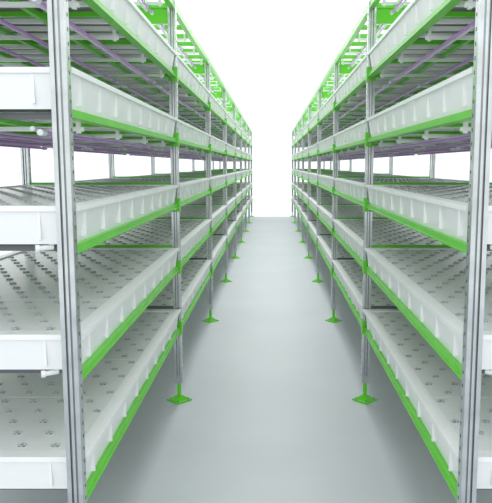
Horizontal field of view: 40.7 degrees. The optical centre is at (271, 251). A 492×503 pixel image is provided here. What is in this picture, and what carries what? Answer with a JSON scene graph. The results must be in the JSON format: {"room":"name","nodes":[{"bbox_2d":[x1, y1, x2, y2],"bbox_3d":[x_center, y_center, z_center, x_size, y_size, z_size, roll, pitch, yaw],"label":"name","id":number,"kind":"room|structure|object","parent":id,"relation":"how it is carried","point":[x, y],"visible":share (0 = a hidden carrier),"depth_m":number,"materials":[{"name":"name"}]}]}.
{"room":"vertical farm","nodes":[
{"label":"vertical farm","id":0,"kind":"room"},
{"bbox_2d":[0,216,491,502],"bbox_3d":[0.000,0.486,8.333,9.000,0.100,22.800,0,7,0],"label":"floor","id":1,"kind":"structure","parent":0,"point":[271,416],"depth_m":4.08,"materials":[{"name":"concrete"}]},
{"bbox_2d":[0,0,253,502],"bbox_3d":[-1.060,-1.125,10.674,1.083,2.490,17.763,0,7,0],"label":"rack","id":2,"kind":"object","parent":1,"relation":"on","point":[100,279],"visible":1,"depth_m":2.77,"materials":[{"name":"silver metal"}]},
{"bbox_2d":[0,0,175,68],"bbox_3d":[-1.060,-0.998,2.925,0.970,0.117,2.140,0,7,0],"label":"tray","id":3,"kind":"object","parent":2,"relation":"on","point":[125,12],"depth_m":2.92,"materials":[{"name":"plastic"}]},
{"bbox_2d":[0,67,176,136],"bbox_3d":[-1.060,-0.612,2.976,0.970,0.117,2.140,0,7,0],"label":"tray","id":4,"kind":"object","parent":2,"relation":"on","point":[24,91],"depth_m":2.14,"materials":[{"name":"plastic"}]},
{"bbox_2d":[0,185,178,243],"bbox_3d":[-1.060,-0.215,3.028,0.970,0.117,2.140,0,7,0],"label":"tray","id":5,"kind":"object","parent":2,"relation":"on","point":[27,212],"depth_m":2.41,"materials":[{"name":"plastic"}]},
{"bbox_2d":[0,248,179,368],"bbox_3d":[-1.060,0.172,3.078,0.970,0.117,2.140,0,7,0],"label":"tray","id":6,"kind":"object","parent":2,"relation":"on","point":[115,284],"depth_m":2.70,"materials":[{"name":"plastic"}]},
{"bbox_2d":[0,309,180,488],"bbox_3d":[-1.060,0.559,3.128,0.970,0.117,2.140,0,7,0],"label":"tray","id":7,"kind":"object","parent":2,"relation":"on","point":[32,422],"depth_m":2.55,"materials":[{"name":"plastic"}]},
{"bbox_2d":[75,178,210,200],"bbox_3d":[-1.060,-0.499,5.209,0.970,0.117,2.140,0,7,0],"label":"tray","id":8,"kind":"object","parent":2,"relation":"on","point":[190,189],"depth_m":5.34,"materials":[{"name":"plastic"}]},
{"bbox_2d":[98,219,211,259],"bbox_3d":[-1.060,-0.113,5.260,0.970,0.117,2.140,0,7,0],"label":"tray","id":9,"kind":"object","parent":2,"relation":"on","point":[193,232],"depth_m":5.06,"materials":[{"name":"plastic"}]},
{"bbox_2d":[132,54,209,102],"bbox_3d":[-1.060,-1.283,5.107,0.970,0.117,2.140,0,7,0],"label":"tray","id":10,"kind":"object","parent":2,"relation":"on","point":[195,89],"depth_m":4.85,"materials":[{"name":"plastic"}]},
{"bbox_2d":[149,260,211,317],"bbox_3d":[-1.060,0.274,5.310,0.970,0.117,2.140,0,7,0],"label":"tray","id":11,"kind":"object","parent":2,"relation":"on","point":[195,275],"depth_m":5.12,"materials":[{"name":"plastic"}]},
{"bbox_2d":[138,175,226,188],"bbox_3d":[-1.060,-0.784,7.391,0.970,0.117,2.140,0,7,0],"label":"tray","id":12,"kind":"object","parent":2,"relation":"on","point":[217,181],"depth_m":7.67,"materials":[{"name":"plastic"}]},
{"bbox_2d":[160,205,226,226],"bbox_3d":[-1.060,-0.397,7.441,0.970,0.117,2.140,0,7,0],"label":"tray","id":13,"kind":"object","parent":2,"relation":"on","point":[219,212],"depth_m":7.45,"materials":[{"name":"plastic"}]},
{"bbox_2d":[178,119,210,146],"bbox_3d":[-1.060,-0.896,5.157,0.970,0.117,2.140,0,7,0],"label":"tray","id":14,"kind":"object","parent":2,"relation":"on","point":[191,136],"depth_m":4.92,"materials":[{"name":"plastic"}]},
{"bbox_2d":[191,235,226,264],"bbox_3d":[-1.060,-0.010,7.492,0.970,0.117,2.140,0,7,0],"label":"tray","id":15,"kind":"object","parent":2,"relation":"on","point":[219,242],"depth_m":7.39,"materials":[{"name":"plastic"}]},
{"bbox_2d":[188,197,235,210],"bbox_3d":[-1.060,-0.682,9.623,0.970,0.117,2.140,0,7,0],"label":"tray","id":16,"kind":"object","parent":2,"relation":"on","point":[231,201],"depth_m":9.51,"materials":[{"name":"plastic"}]},
{"bbox_2d":[190,171,241,178],"bbox_3d":[-1.060,-1.353,11.754,0.970,0.117,2.140,0,7,0],"label":"tray","id":17,"kind":"object","parent":2,"relation":"on","point":[238,173],"depth_m":11.98,"materials":[{"name":"plastic"}]},
{"bbox_2d":[210,93,225,118],"bbox_3d":[-1.060,-1.567,7.288,0.970,0.117,2.140,0,7,0],"label":"tray","id":18,"kind":"object","parent":2,"relation":"on","point":[217,110],"depth_m":7.15,"materials":[{"name":"plastic"}]},
{"bbox_2d":[211,135,226,151],"bbox_3d":[-1.060,-1.181,7.339,0.970,0.117,2.140,0,7,0],"label":"tray","id":19,"kind":"object","parent":2,"relation":"on","point":[217,145],"depth_m":7.26,"materials":[{"name":"plastic"}]},
{"bbox_2d":[205,192,241,201],"bbox_3d":[-1.060,-0.966,11.804,0.970,0.117,2.140,0,7,0],"label":"tray","id":20,"kind":"object","parent":2,"relation":"on","point":[214,194],"depth_m":11.76,"materials":[{"name":"plastic"}]},
{"bbox_2d":[202,170,246,175],"bbox_3d":[-1.060,-1.637,13.935,0.970,0.117,2.140,0,7,0],"label":"tray","id":21,"kind":"object","parent":2,"relation":"on","point":[244,172],"depth_m":14.94,"materials":[{"name":"plastic"}]},
{"bbox_2d":[213,221,235,239],"bbox_3d":[-1.060,-0.295,9.673,0.970,0.117,2.140,0,7,0],"label":"tray","id":22,"kind":"object","parent":2,"relation":"on","point":[231,225],"depth_m":9.63,"materials":[{"name":"plastic"}]},
{"bbox_2d":[226,112,235,128],"bbox_3d":[-1.060,-1.852,9.470,0.970,0.117,2.140,0,7,0],"label":"tray","id":23,"kind":"object","parent":2,"relation":"on","point":[231,124],"depth_m":9.46,"materials":[{"name":"plastic"}]},
{"bbox_2d":[227,143,235,153],"bbox_3d":[-1.060,-1.465,9.521,0.970,0.117,2.140,0,7,0],"label":"tray","id":24,"kind":"object","parent":2,"relation":"on","point":[231,149],"depth_m":9.64,"materials":[{"name":"plastic"}]},
{"bbox_2d":[227,173,235,182],"bbox_3d":[-1.060,-1.068,9.572,0.970,0.117,2.140,0,7,0],"label":"tray","id":25,"kind":"object","parent":2,"relation":"on","point":[231,177],"depth_m":9.57,"materials":[{"name":"plastic"}]},
{"bbox_2d":[216,188,246,195],"bbox_3d":[-1.060,-1.251,13.986,0.970,0.117,2.140,0,7,0],"label":"tray","id":26,"kind":"object","parent":2,"relation":"on","point":[244,190],"depth_m":13.94,"materials":[{"name":"plastic"}]},
{"bbox_2d":[227,212,241,223],"bbox_3d":[-1.060,-0.579,11.855,0.970,0.117,2.140,0,7,0],"label":"tray","id":27,"kind":"object","parent":2,"relation":"on","point":[239,214],"depth_m":11.80,"materials":[{"name":"plastic"}]},
{"bbox_2d":[227,185,249,190],"bbox_3d":[-1.060,-1.535,16.167,0.970,0.117,2.140,0,7,0],"label":"tray","id":28,"kind":"object","parent":2,"relation":"on","point":[228,186],"depth_m":16.14,"materials":[{"name":"plastic"}]},
{"bbox_2d":[236,123,241,134],"bbox_3d":[-1.060,-2.136,11.652,0.970,0.117,2.140,0,7,0],"label":"tray","id":29,"kind":"object","parent":2,"relation":"on","point":[238,129],"depth_m":11.65,"materials":[{"name":"plastic"}]},
{"bbox_2d":[236,148,241,155],"bbox_3d":[-1.060,-1.749,11.702,0.970,0.117,2.140,0,7,0],"label":"tray","id":30,"kind":"object","parent":2,"relation":"on","point":[238,151],"depth_m":11.80,"materials":[{"name":"plastic"}]},
{"bbox_2d":[232,205,246,213],"bbox_3d":[-1.060,-0.864,14.036,0.970,0.117,2.140,0,7,0],"label":"tray","id":31,"kind":"object","parent":2,"relation":"on","point":[244,210],"depth_m":14.15,"materials":[{"name":"plastic"}]},
{"bbox_2d":[290,0,491,502],"bbox_3d":[1.060,-1.125,10.674,1.083,2.490,17.763,0,7,0],"label":"rack","id":32,"kind":"object","parent":1,"relation":"on","point":[410,257],"visible":1,"depth_m":3.15,"materials":[{"name":"silver metal"}]},
{"bbox_2d":[297,205,311,213],"bbox_3d":[1.060,-0.864,14.036,0.970,0.117,2.140,0,7,0],"label":"tray","id":33,"kind":"object","parent":32,"relation":"on","point":[299,210],"depth_m":14.15,"materials":[{"name":"plastic"}]},
{"bbox_2d":[302,123,307,134],"bbox_3d":[1.060,-2.136,11.652,0.970,0.117,2.140,0,7,0],"label":"tray","id":34,"kind":"object","parent":32,"relation":"on","point":[304,129],"depth_m":11.65,"materials":[{"name":"plastic"}]},
{"bbox_2d":[302,148,307,155],"bbox_3d":[1.060,-1.749,11.702,0.970,0.117,2.140,0,7,0],"label":"tray","id":35,"kind":"object","parent":32,"relation":"on","point":[304,151],"depth_m":11.80,"materials":[{"name":"plastic"}]},
{"bbox_2d":[294,185,316,190],"bbox_3d":[1.060,-1.535,16.167,0.970,0.117,2.140,0,7,0],"label":"tray","id":36,"kind":"object","parent":32,"relation":"on","point":[295,186],"depth_m":16.11,"materials":[{"name":"plastic"}]},
{"bbox_2d":[302,212,316,223],"bbox_3d":[1.060,-0.579,11.855,0.970,0.117,2.140,0,7,0],"label":"tray","id":37,"kind":"object","parent":32,"relation":"on","point":[304,214],"depth_m":11.80,"materials":[{"name":"plastic"}]},
{"bbox_2d":[308,143,316,153],"bbox_3d":[1.060,-1.465,9.521,0.970,0.117,2.140,0,7,0],"label":"tray","id":38,"kind":"object","parent":32,"relation":"on","point":[312,149],"depth_m":9.64,"materials":[{"name":"plastic"}]},
{"bbox_2d":[308,173,316,182],"bbox_3d":[1.060,-1.068,9.572,0.970,0.117,2.140,0,7,0],"label":"tray","id":39,"kind":"object","parent":32,"relation":"on","point":[312,177],"depth_m":9.57,"materials":[{"name":"plastic"}]},
{"bbox_2d":[297,188,327,195],"bbox_3d":[1.060,-1.251,13.986,0.970,0.117,2.140,0,7,0],"label":"tray","id":40,"kind":"object","parent":32,"relation":"on","point":[299,190],"depth_m":13.94,"materials":[{"name":"plastic"}]},
{"bbox_2d":[308,112,317,128],"bbox_3d":[1.060,-1.852,9.470,0.970,0.117,2.140,0,7,0],"label":"tray","id":41,"kind":"object","parent":32,"relation":"on","point":[312,124],"depth_m":9.45,"materials":[{"name":"plastic"}]},
{"bbox_2d":[297,170,341,175],"bbox_3d":[1.060,-1.637,13.935,0.970,0.117,2.140,0,7,0],"label":"tray","id":42,"kind":"object","parent":32,"relation":"on","point":[299,172],"depth_m":14.94,"materials":[{"name":"plastic"}]},
{"bbox_2d":[308,221,330,239],"bbox_3d":[1.060,-0.295,9.673,0.970,0.117,2.140,0,7,0],"label":"tray","id":43,"kind":"object","parent":32,"relation":"on","point":[312,225],"depth_m":9.63,"materials":[{"name":"plastic"}]},
{"bbox_2d":[302,192,338,201],"bbox_3d":[1.060,-0.966,11.804,0.970,0.117,2.140,0,7,0],"label":"tray","id":44,"kind":"object","parent":32,"relation":"on","point":[304,194],"depth_m":11.76,"materials":[{"name":"plastic"}]},
{"bbox_2d":[317,135,332,151],"bbox_3d":[1.060,-1.181,7.339,0.970,0.117,2.140,0,7,0],"label":"tray","id":45,"kind":"object","parent":32,"relation":"on","point":[326,145],"depth_m":7.26,"materials":[{"name":"plastic"}]},
{"bbox_2d":[318,93,333,118],"bbox_3d":[1.060,-1.567,7.288,0.970,0.117,2.140,0,7,0],"label":"tray","id":46,"kind":"object","parent":32,"relation":"on","point":[326,110],"depth_m":7.15,"materials":[{"name":"plastic"}]},
{"bbox_2d":[302,171,353,178],"bbox_3d":[1.060,-1.353,11.754,0.970,0.117,2.140,0,7,0],"label":"tray","id":47,"kind":"object","parent":32,"relation":"on","point":[304,173],"depth_m":11.98,"materials":[{"name":"plastic"}]},
{"bbox_2d":[308,197,355,210],"bbox_3d":[1.060,-0.682,9.623,0.970,0.117,2.140,0,7,0],"label":"tray","id":48,"kind":"object","parent":32,"relation":"on","point":[312,201],"depth_m":9.51,"materials":[{"name":"plastic"}]},
{"bbox_2d":[317,235,352,264],"bbox_3d":[1.060,-0.010,7.492,0.970,0.117,2.140,0,7,0],"label":"tray","id":49,"kind":"object","parent":32,"relation":"on","point":[324,242],"depth_m":7.39,"materials":[{"name":"plastic"}]},
{"bbox_2d":[333,119,365,146],"bbox_3d":[1.060,-0.896,5.157,0.970,0.117,2.140,0,7,0],"label":"tray","id":50,"kind":"object","parent":32,"relation":"on","point":[352,136],"depth_m":4.92,"materials":[{"name":"plastic"}]},
{"bbox_2d":[317,205,383,226],"bbox_3d":[1.060,-0.397,7.441,0.970,0.117,2.140,0,7,0],"label":"tray","id":51,"kind":"object","parent":32,"relation":"on","point":[324,212],"depth_m":7.45,"materials":[{"name":"plastic"}]},
{"bbox_2d":[317,175,405,188],"bbox_3d":[1.060,-0.784,7.391,0.970,0.117,2.140,0,7,0],"label":"tray","id":52,"kind":"object","parent":32,"relation":"on","point":[323,181],"depth_m":7.67,"materials":[{"name":"plastic"}]},
{"bbox_2d":[332,260,394,317],"bbox_3d":[1.060,0.274,5.310,0.970,0.117,2.140,0,7,0],"label":"tray","id":53,"kind":"object","parent":32,"relation":"on","point":[348,275],"depth_m":5.12,"materials":[{"name":"plastic"}]},
{"bbox_2d":[334,54,411,102],"bbox_3d":[1.060,-1.283,5.107,0.970,0.117,2.140,0,7,0],"label":"tray","id":54,"kind":"object","parent":32,"relation":"on","point":[348,89],"depth_m":4.85,"materials":[{"name":"plastic"}]},
{"bbox_2d":[332,219,445,259],"bbox_3d":[1.060,-0.113,5.260,0.970,0.117,2.140,0,7,0],"label":"tray","id":55,"kind":"object","parent":32,"relation":"on","point":[349,232],"depth_m":5.06,"materials":[{"name":"plastic"}]},
{"bbox_2d":[333,178,468,200],"bbox_3d":[1.060,-0.499,5.209,0.970,0.117,2.140,0,7,0],"label":"tray","id":56,"kind":"object","parent":32,"relation":"on","point":[351,189],"depth_m":5.34,"materials":[{"name":"plastic"}]},
{"bbox_2d":[367,67,472,136],"bbox_3d":[1.060,-0.612,2.976,0.970,0.117,2.140,0,7,0],"label":"tray","id":57,"kind":"object","parent":32,"relation":"on","point":[451,98],"depth_m":2.52,"materials":[{"name":"plastic"}]},
{"bbox_2d":[368,0,475,68],"bbox_3d":[1.060,-0.998,2.925,0.970,0.117,2.140,0,7,0],"label":"tray","id":58,"kind":"object","parent":32,"relation":"on","point":[418,12],"depth_m":3.01,"materials":[{"name":"plastic"}]},
{"bbox_2d":[363,309,491,488],"bbox_3d":[1.060,0.559,3.128,0.970,0.117,2.140,0,7,0],"label":"tray","id":59,"kind":"object","parent":32,"relation":"on","point":[429,388],"depth_m":2.77,"materials":[{"name":"plastic"}]},
{"bbox_2d":[364,248,491,368],"bbox_3d":[1.060,0.172,3.078,0.970,0.117,2.140,0,7,0],"label":"tray","id":60,"kind":"object","parent":32,"relation":"on","point":[428,284],"depth_m":2.90,"materials":[{"name":"plastic"}]},
{"bbox_2d":[365,185,491,243],"bbox_3d":[1.060,-0.215,3.028,0.970,0.117,2.140,0,7,0],"label":"tray","id":61,"kind":"object","parent":32,"relation":"on","point":[439,211],"depth_m":2.69,"materials":[{"name":"plastic"}]}
]}

